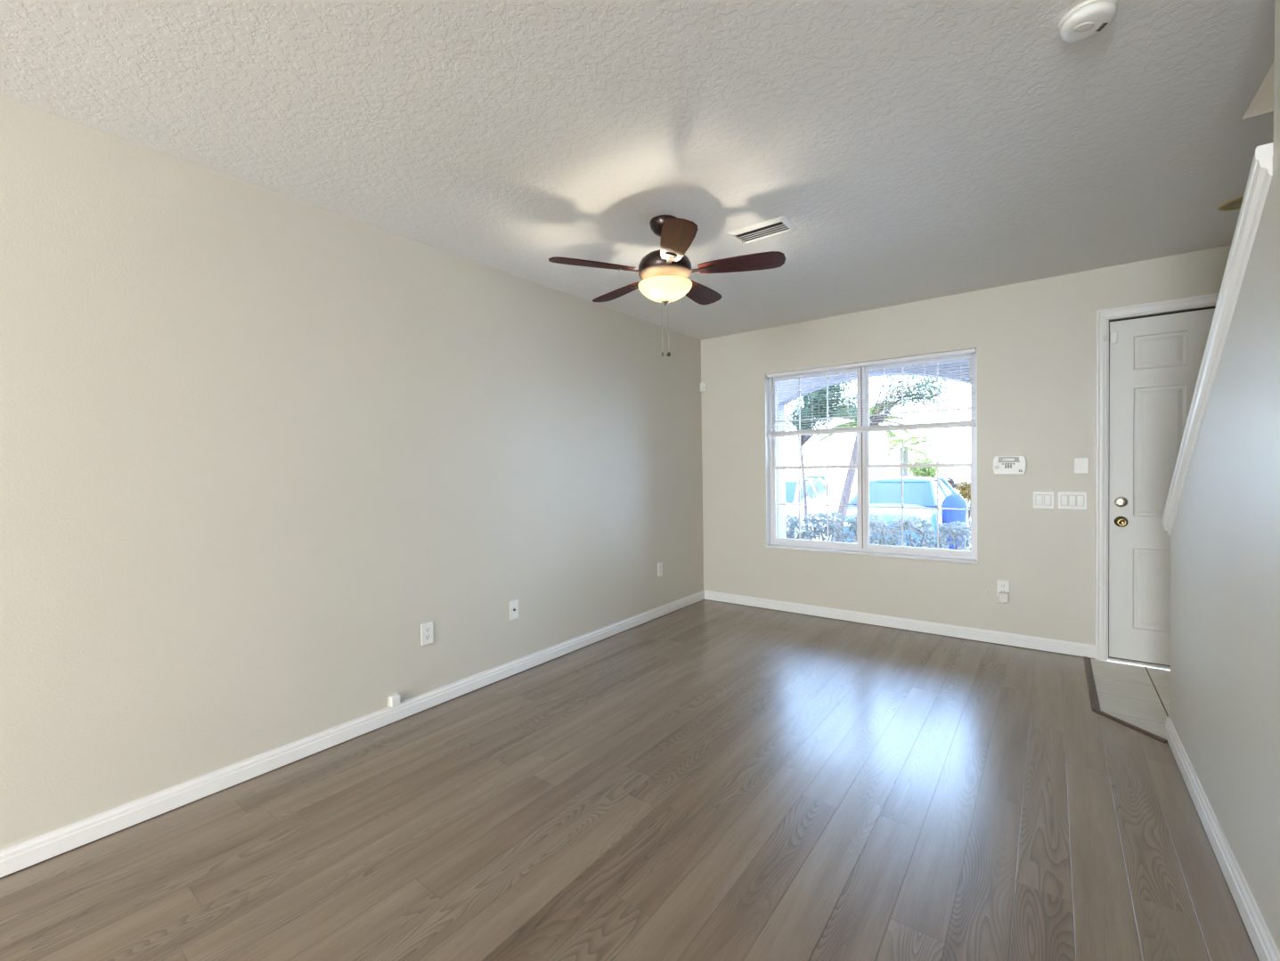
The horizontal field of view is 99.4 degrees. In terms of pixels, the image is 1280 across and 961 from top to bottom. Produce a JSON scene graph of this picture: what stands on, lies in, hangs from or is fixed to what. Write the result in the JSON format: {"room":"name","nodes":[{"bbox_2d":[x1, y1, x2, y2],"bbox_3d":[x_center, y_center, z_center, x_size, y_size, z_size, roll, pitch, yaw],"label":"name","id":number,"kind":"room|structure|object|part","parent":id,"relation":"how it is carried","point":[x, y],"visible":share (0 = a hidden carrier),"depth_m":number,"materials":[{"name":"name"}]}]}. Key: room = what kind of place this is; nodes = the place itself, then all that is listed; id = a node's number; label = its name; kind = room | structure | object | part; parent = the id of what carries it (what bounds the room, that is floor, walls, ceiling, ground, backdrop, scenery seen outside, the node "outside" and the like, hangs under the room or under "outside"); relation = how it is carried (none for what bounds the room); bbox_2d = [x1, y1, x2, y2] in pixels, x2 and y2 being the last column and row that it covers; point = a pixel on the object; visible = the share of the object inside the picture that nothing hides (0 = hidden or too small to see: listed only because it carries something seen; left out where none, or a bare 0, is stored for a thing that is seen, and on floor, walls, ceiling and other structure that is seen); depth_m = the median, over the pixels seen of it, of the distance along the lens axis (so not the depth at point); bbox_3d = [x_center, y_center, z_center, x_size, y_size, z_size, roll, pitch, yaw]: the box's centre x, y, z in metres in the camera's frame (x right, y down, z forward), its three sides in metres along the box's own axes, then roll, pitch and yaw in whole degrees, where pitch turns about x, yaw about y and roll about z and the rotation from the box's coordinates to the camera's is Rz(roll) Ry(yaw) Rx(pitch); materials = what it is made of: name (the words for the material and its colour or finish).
{"room":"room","nodes":[
{"label":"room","id":0,"kind":"room"},
{"bbox_2d":[0,96,703,849],"bbox_3d":[-2.874,0.031,0.641,0.120,2.590,11.320,0,2,37],"label":"wall","id":1,"kind":"structure","parent":0,"point":[255,440],"depth_m":2.27,"materials":[{"name":"paint"}]},
{"bbox_2d":[0,590,704,878],"bbox_3d":[-2.765,1.231,0.675,0.014,0.084,11.200,0,2,37],"label":"baseboard","id":2,"kind":"structure","parent":1,"relation":"attached to","point":[15,858],"depth_m":2.27,"materials":[{"name":"white paint"}]},
{"bbox_2d":[387,692,400,707],"bbox_3d":[-1.220,1.093,2.700,0.034,0.052,0.050,0,2,37],"label":"cable box","id":3,"kind":"object","parent":2,"relation":"on","point":[394,700],"visible":1,"depth_m":2.69,"materials":[{"name":"white plastic"}]},
{"bbox_2d":[420,620,433,645],"bbox_3d":[-1.119,0.804,2.855,0.008,0.115,0.070,0,2,37],"label":"wall outlet","id":4,"kind":"object","parent":1,"relation":"attached to","point":[427,628],"visible":1,"depth_m":2.85,"materials":[{"name":"white plastic"}]},
{"bbox_2d":[424,634,430,639],"bbox_3d":[-1.116,0.824,2.854,0.002,0.027,0.033,0,2,37],"label":"receptacle","id":5,"kind":"object","parent":4,"relation":"attached to","point":[427,636],"depth_m":2.85,"materials":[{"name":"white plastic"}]},
{"bbox_2d":[509,599,518,619],"bbox_3d":[-0.766,0.790,3.315,0.016,0.115,0.070,0,2,37],"label":"cable wall plate","id":6,"kind":"object","parent":1,"relation":"attached to","point":[514,604],"visible":1,"depth_m":3.31,"materials":[{"name":"white plastic"}]},
{"bbox_2d":[657,562,662,576],"bbox_3d":[0.170,0.746,4.559,0.008,0.115,0.070,0,2,37],"label":"wall outlet","id":7,"kind":"object","parent":1,"relation":"attached to","point":[659,565],"visible":1,"depth_m":4.55,"materials":[{"name":"white plastic"}]},
{"bbox_2d":[0,599,1259,960],"bbox_3d":[-1.135,1.300,-0.556,4.340,0.050,11.200,0,2,37],"label":"floor","id":8,"kind":"structure","parent":0,"point":[705,779],"depth_m":1.87,"materials":[{"name":"wood"}]},
{"bbox_2d":[0,0,1274,340],"bbox_3d":[-1.253,-1.312,-0.631,4.240,0.300,11.320,0,2,37],"label":"ceiling","id":9,"kind":"structure","parent":0,"point":[914,150],"depth_m":1.87,"materials":[{"name":"white paint"}]},
{"bbox_2d":[548,214,785,356],"bbox_3d":[0.138,-0.931,2.672,1.088,0.651,1.057,0,2,37],"label":"ceiling fan","id":10,"kind":"object","parent":9,"relation":"hanging from","point":[664,273],"visible":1,"depth_m":2.54,"materials":[{"name":"brown wood"}]},
{"bbox_3d":[-0.222,-1.000,2.509,0.402,0.006,0.138,-1,12,-20],"label":"blade","id":11,"kind":"part","parent":10,"relation":"part of","materials":[{"name":"brown wood"}]},
{"bbox_3d":[-0.111,-1.011,2.919,0.138,0.006,0.402,-16,10,-38],"label":"blade","id":12,"kind":"part","parent":10,"relation":"part of","materials":[{"name":"brown wood"}]},
{"bbox_3d":[0.123,-0.911,2.638,0.260,0.080,0.260,0,2,37],"label":"lamp shade","id":13,"kind":"part","parent":10,"relation":"part of","materials":[{"name":"white glass"}]},
{"bbox_3d":[0.150,-1.001,2.271,0.138,0.006,0.402,10,0,-5],"label":"blade","id":14,"kind":"part","parent":10,"relation":"part of","materials":[{"name":"brown wood"}]},
{"bbox_3d":[0.319,-1.018,2.944,0.138,0.006,0.402,-13,-6,32],"label":"blade","id":15,"kind":"part","parent":10,"relation":"part of","materials":[{"name":"brown wood"}]},
{"bbox_3d":[0.473,-1.012,2.535,0.402,0.006,0.138,-1,-10,16],"label":"blade","id":16,"kind":"part","parent":10,"relation":"part of","materials":[{"name":"brown wood"}]},
{"bbox_2d":[726,215,797,244],"bbox_3d":[0.618,-1.255,2.750,0.304,0.020,0.184,0,2,37],"label":"ceiling vent","id":17,"kind":"object","parent":9,"relation":"in","point":[778,225],"visible":1,"depth_m":2.73,"materials":[{"name":"white plastic"}]},
{"bbox_2d":[1058,0,1117,42],"bbox_3d":[1.198,-1.228,1.454,0.124,0.038,0.124,0,2,37],"label":"smoke detector","id":18,"kind":"object","parent":9,"relation":"attached to","point":[1089,18],"visible":1,"depth_m":1.43,"materials":[{"name":"white plastic"}]},
{"bbox_2d":[1217,195,1243,211],"bbox_3d":[2.800,-1.292,2.526,0.156,0.008,0.156,0,2,37],"label":"recessed light","id":19,"kind":"object","parent":9,"relation":"in","point":[1234,204],"visible":0.47,"depth_m":2.54,"materials":[{"name":"beige"}]},
{"bbox_2d":[775,358,969,545],"bbox_3d":[2.255,-0.272,5.996,7.600,3.100,0.220,0,2,37],"label":"wall","id":20,"kind":"structure","parent":0,"point":[780,474],"depth_m":6.15,"materials":[{"name":"paint"}]},
{"bbox_2d":[701,244,1231,644],"bbox_3d":[2.290,-0.148,3.954,4.360,2.940,0.200,0,2,37],"label":"wall","id":21,"kind":"structure","parent":0,"point":[1034,340],"depth_m":3.75,"materials":[{"name":"paint"}]},
{"bbox_2d":[699,383,705,391],"bbox_3d":[0.582,-0.868,5.057,0.050,0.080,0.051,-1,1,-8],"label":"sensor","id":22,"kind":"object","parent":21,"relation":"attached to","point":[702,386],"visible":1,"depth_m":5.03,"materials":[{"name":"white plastic"}]},
{"bbox_2d":[764,346,978,563],"bbox_3d":[1.758,-0.174,4.303,1.587,1.512,0.153,0,2,37],"label":"window","id":23,"kind":"structure","parent":21,"relation":"in","point":[862,466],"depth_m":4.32,"materials":[{"name":"plastic"}]},
{"bbox_3d":[1.476,-0.500,4.583,0.733,0.803,0.018,0,2,37],"label":"sash","id":24,"kind":"part","parent":23,"relation":"part of","materials":[{"name":"plastic"}]},
{"bbox_3d":[1.475,0.208,4.582,0.733,0.669,0.018,0,2,37],"label":"sash","id":25,"kind":"part","parent":23,"relation":"part of","materials":[{"name":"plastic"}]},
{"bbox_2d":[766,348,976,524],"bbox_3d":[1.738,-0.290,4.280,1.555,1.267,0.043,0,2,37],"label":"blind","id":26,"kind":"object","parent":23,"relation":"attached to","point":[966,423],"visible":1,"depth_m":4.18,"materials":[{"name":"white plastic"}]},
{"bbox_3d":[1.430,-0.643,4.507,0.002,0.513,0.028,0,2,37],"label":"ladder cord","id":27,"kind":"part","parent":26,"relation":"part of","materials":[{"name":"white fabric"}]},
{"bbox_3d":[1.661,-0.643,4.332,0.002,0.513,0.028,0,2,37],"label":"ladder cord","id":28,"kind":"part","parent":26,"relation":"part of","materials":[{"name":"white fabric"}]},
{"bbox_3d":[1.731,-0.910,4.271,1.555,0.026,0.032,0,2,37],"label":"head rail","id":29,"kind":"part","parent":26,"relation":"part of","materials":[{"name":"white plastic"}]},
{"bbox_3d":[1.740,-0.389,4.281,1.547,0.018,0.028,0,2,37],"label":"rail","id":30,"kind":"part","parent":26,"relation":"part of","materials":[{"name":"white plastic"}]},
{"bbox_3d":[1.877,-0.643,4.169,0.002,0.513,0.028,0,2,37],"label":"ladder cord","id":31,"kind":"part","parent":26,"relation":"part of","materials":[{"name":"white fabric"}]},
{"bbox_3d":[2.284,-0.643,3.862,0.002,0.513,0.028,0,2,37],"label":"ladder cord","id":32,"kind":"part","parent":26,"relation":"part of","materials":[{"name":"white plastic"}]},
{"bbox_3d":[2.316,-0.277,3.820,0.025,1.243,0.004,0,2,37],"label":"pull cord","id":33,"kind":"part","parent":26,"relation":"part of","materials":[{"name":"white plastic"}]},
{"bbox_3d":[1.755,0.574,4.300,1.587,0.016,0.103,0,2,37],"label":"sill","id":34,"kind":"part","parent":23,"relation":"part of","materials":[{"name":"stone"}]},
{"bbox_3d":[2.101,-0.500,4.110,0.739,0.803,0.018,0,2,37],"label":"sash","id":35,"kind":"part","parent":23,"relation":"part of","materials":[{"name":"plastic"}]},
{"bbox_3d":[2.100,0.208,4.109,0.739,0.669,0.018,0,2,37],"label":"sash","id":36,"kind":"part","parent":23,"relation":"part of","materials":[{"name":"plastic"}]},
{"bbox_2d":[704,590,1095,659],"bbox_3d":[1.742,1.081,4.275,2.831,0.084,0.014,0,2,37],"label":"baseboard","id":37,"kind":"structure","parent":21,"relation":"attached to","point":[1042,644],"depth_m":4.02,"materials":[{"name":"white paint"}]},
{"bbox_2d":[996,579,1009,597],"bbox_3d":[2.480,0.740,3.709,0.070,0.115,0.008,0,2,37],"label":"wall outlet","id":38,"kind":"object","parent":21,"relation":"attached to","point":[1003,586],"visible":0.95,"depth_m":3.71,"materials":[{"name":"white plastic"}]},
{"bbox_2d":[986,586,1008,604],"bbox_3d":[2.442,0.792,3.709,0.126,0.129,0.052,0,2,37],"label":"power adapter","id":39,"kind":"object","parent":38,"relation":"attached to","point":[1003,597],"visible":1,"depth_m":3.68,"materials":[{"name":"beige plastic"}]},
{"bbox_2d":[992,455,1026,474],"bbox_3d":[2.489,-0.103,3.660,0.189,0.128,0.030,0,2,37],"label":"alarm keypad","id":40,"kind":"object","parent":21,"relation":"attached to","point":[1001,465],"visible":1,"depth_m":3.65,"materials":[{"name":"white plastic"}]},
{"bbox_2d":[1032,490,1054,508],"bbox_3d":[2.646,0.128,3.561,0.116,0.115,0.010,0,2,37],"label":"light switch","id":41,"kind":"object","parent":21,"relation":"attached to","point":[1040,500],"visible":1,"depth_m":3.56,"materials":[{"name":"white plastic"}]},
{"bbox_2d":[1057,491,1087,509],"bbox_3d":[2.764,0.128,3.472,0.150,0.115,0.010,0,2,37],"label":"light switch","id":42,"kind":"object","parent":21,"relation":"attached to","point":[1065,500],"visible":1,"depth_m":3.47,"materials":[{"name":"white plastic"}]},
{"bbox_2d":[1074,457,1088,473],"bbox_3d":[2.798,-0.094,3.442,0.072,0.100,0.006,0,2,37],"label":"blank cover plate","id":43,"kind":"object","parent":21,"relation":"attached to","point":[1080,464],"visible":1,"depth_m":3.44,"materials":[{"name":"white plastic"}]},
{"bbox_2d":[1095,293,1219,670],"bbox_3d":[3.303,0.035,3.133,1.037,2.184,0.177,0,2,37],"label":"door","id":44,"kind":"structure","parent":21,"relation":"in","point":[1145,380],"depth_m":3.31,"materials":[{"name":"paint"}]},
{"bbox_2d":[1109,331,1116,343],"bbox_3d":[2.924,-0.883,3.352,0.034,0.072,0.014,0,2,37],"label":"sensor","id":45,"kind":"object","parent":44,"relation":"attached to","point":[1113,334],"visible":1,"depth_m":3.35,"materials":[{"name":"white plastic"}]},
{"bbox_3d":[2.957,0.255,3.333,0.066,0.066,0.067,0,2,37],"label":"knob","id":46,"kind":"part","parent":44,"relation":"part of","materials":[{"name":"gold metal"}]},
{"bbox_2d":[1083,656,1100,710],"bbox_3d":[2.551,1.134,3.074,0.036,0.012,0.923,0,2,37],"label":"trim","id":47,"kind":"structure","parent":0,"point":[1091,686],"depth_m":3.01,"materials":[{"name":"brown wood"}]},
{"bbox_2d":[1092,709,1167,742],"bbox_3d":[2.299,1.150,2.549,0.036,0.012,0.318,-1,1,-9],"label":"trim","id":48,"kind":"structure","parent":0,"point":[1141,730],"depth_m":2.53,"materials":[{"name":"brown wood"}]},
{"bbox_2d":[1169,0,1279,953],"bbox_3d":[-0.647,0.096,-1.653,0.110,2.490,10.105,0,2,37],"label":"wall","id":49,"kind":"structure","parent":0,"point":[1225,685],"depth_m":1.52,"materials":[{"name":"paint"}]},
{"bbox_2d":[1161,142,1273,536],"bbox_3d":[1.992,-0.283,1.835,0.166,1.099,1.380,0,2,37],"label":"trim","id":50,"kind":"structure","parent":49,"relation":"attached to","point":[1260,174],"depth_m":1.61,"materials":[{"name":"white paint"}]},
{"bbox_2d":[1165,716,1279,960],"bbox_3d":[0.773,1.179,0.328,0.014,0.092,5.317,0,2,37],"label":"baseboard","id":51,"kind":"structure","parent":49,"relation":"attached to","point":[1265,947],"depth_m":1.61,"materials":[{"name":"white paint"}]},
{"label":"outside","id":52,"kind":"structure","parent":0,"visible":0},
{"bbox_2d":[800,481,970,548],"bbox_3d":[19.233,0.632,29.765,100.000,0.320,58.250,0,2,37],"label":"ground","id":53,"kind":"structure","parent":52,"point":[853,493],"depth_m":33.31,"materials":[{"name":"white"}]},
{"bbox_2d":[786,513,807,546],"bbox_3d":[2.032,0.840,7.568,0.540,0.784,0.713,0,2,37],"label":"shrub","id":54,"kind":"object","parent":53,"relation":"on","point":[793,523],"visible":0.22,"depth_m":7.41,"materials":[{"name":"green plant"}]},
{"bbox_2d":[785,476,839,538],"bbox_3d":[3.558,0.652,13.602,2.140,1.480,4.530,0,2,37],"label":"parked car","id":55,"kind":"object","parent":53,"relation":"on","point":[816,489],"visible":0.16,"depth_m":13.08,"materials":[{"name":"white paint"}]},
{"bbox_2d":[802,497,811,504],"bbox_3d":[3.772,0.458,12.261,0.180,0.180,0.100,0,2,37],"label":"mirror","id":56,"kind":"object","parent":55,"relation":"attached to","point":[809,501],"depth_m":12.21,"materials":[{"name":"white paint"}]},
{"bbox_2d":[790,472,841,498],"bbox_3d":[6.414,0.459,20.424,2.140,1.480,4.530,0,1,27],"label":"parked car","id":57,"kind":"object","parent":53,"relation":"on","point":[833,483],"visible":0.09,"depth_m":20.16,"materials":[{"name":"white paint"}]},
{"bbox_2d":[799,509,847,549],"bbox_3d":[2.451,0.818,7.252,0.554,0.826,0.720,0,2,37],"label":"shrub","id":58,"kind":"object","parent":53,"relation":"on","point":[820,515],"visible":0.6,"depth_m":7.10,"materials":[{"name":"green plant"}]},
{"bbox_2d":[784,379,875,539],"bbox_3d":[2.782,-0.286,8.598,1.874,3.119,1.046,0,2,37],"label":"broadleaf tree","id":59,"kind":"object","parent":53,"relation":"on","point":[804,439],"visible":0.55,"depth_m":8.41,"materials":[{"name":"green plant"}]},
{"bbox_2d":[809,400,912,541],"bbox_3d":[3.857,0.064,9.339,1.637,2.741,1.548,0,2,37],"label":"palm tree","id":60,"kind":"object","parent":53,"relation":"on","point":[847,488],"visible":0.26,"depth_m":9.34,"materials":[{"name":"green plant"}]},
{"bbox_2d":[840,513,889,553],"bbox_3d":[2.880,0.830,6.927,0.535,0.804,0.715,0,2,37],"label":"shrub","id":61,"kind":"object","parent":53,"relation":"on","point":[875,520],"visible":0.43,"depth_m":6.83,"materials":[{"name":"green plant"}]},
{"bbox_2d":[839,476,958,548],"bbox_3d":[5.724,0.658,11.775,2.140,1.480,4.530,0,2,37],"label":"parked car","id":62,"kind":"object","parent":53,"relation":"on","point":[918,492],"visible":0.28,"depth_m":10.84,"materials":[{"name":"silver metal"}]},
{"bbox_2d":[872,526,900,534],"bbox_3d":[4.390,0.907,10.012,0.756,0.140,0.065,0,2,37],"label":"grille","id":63,"kind":"object","parent":62,"relation":"attached to","point":[884,530],"depth_m":9.89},
{"bbox_2d":[854,375,966,543],"bbox_3d":[3.657,-0.230,7.418,1.558,2.922,1.011,0,2,37],"label":"broadleaf tree","id":64,"kind":"object","parent":53,"relation":"on","point":[929,390],"visible":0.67,"depth_m":7.39,"materials":[{"name":"green plant"}]},
{"bbox_2d":[884,514,936,556],"bbox_3d":[3.300,0.832,6.612,0.537,0.799,0.712,0,2,37],"label":"shrub","id":65,"kind":"object","parent":53,"relation":"on","point":[909,525],"visible":0.56,"depth_m":6.47,"materials":[{"name":"green plant"}]},
{"bbox_3d":[3.324,0.930,6.564,0.252,0.605,0.143,-1,1,-14],"label":"stem","id":66,"kind":"part","parent":65,"relation":"part of","materials":[{"name":"plant"}]},
{"bbox_2d":[869,436,961,479],"bbox_3d":[7.638,0.025,15.642,2.669,2.530,2.633,0,2,37],"label":"palm tree","id":67,"kind":"object","parent":53,"relation":"on","point":[914,439],"visible":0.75,"depth_m":15.58,"materials":[{"name":"green plant"}]},
{"bbox_2d":[889,452,951,479],"bbox_3d":[9.668,0.099,18.380,1.608,2.191,1.637,-2,1,-34],"label":"bush","id":68,"kind":"object","parent":53,"relation":"on","point":[916,471],"visible":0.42,"depth_m":18.16,"materials":[{"name":"green plant"}]},
{"bbox_2d":[935,521,970,559],"bbox_3d":[3.725,0.858,6.294,0.531,0.748,0.717,0,2,37],"label":"shrub","id":69,"kind":"object","parent":53,"relation":"on","point":[954,531],"visible":0.37,"depth_m":6.18,"materials":[{"name":"green plant"}]},
{"bbox_2d":[945,474,961,491],"bbox_3d":[8.665,0.552,15.126,0.623,1.461,0.620,0,2,37],"label":"bush","id":70,"kind":"object","parent":53,"relation":"on","point":[949,480],"visible":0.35,"depth_m":15.06,"materials":[{"name":"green plant"}]},
{"bbox_2d":[940,494,967,550],"bbox_3d":[5.785,0.845,9.999,0.420,1.180,0.420,0,2,37],"label":"barrel","id":71,"kind":"object","parent":53,"relation":"on","point":[953,501],"visible":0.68,"depth_m":9.85,"materials":[{"name":"blue plastic"}]},
{"bbox_3d":[5.777,0.396,9.989,0.420,0.280,0.420,0,2,37],"label":"domed lid","id":72,"kind":"part","parent":71,"relation":"part of","materials":[{"name":"blue plastic"}]},
{"bbox_2d":[954,476,970,521],"bbox_3d":[8.183,0.614,13.466,0.646,1.426,0.786,-1,1,12],"label":"bush","id":73,"kind":"object","parent":53,"relation":"on","point":[963,493],"visible":0.49,"depth_m":13.44,"materials":[{"name":"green plant"}]}
]}

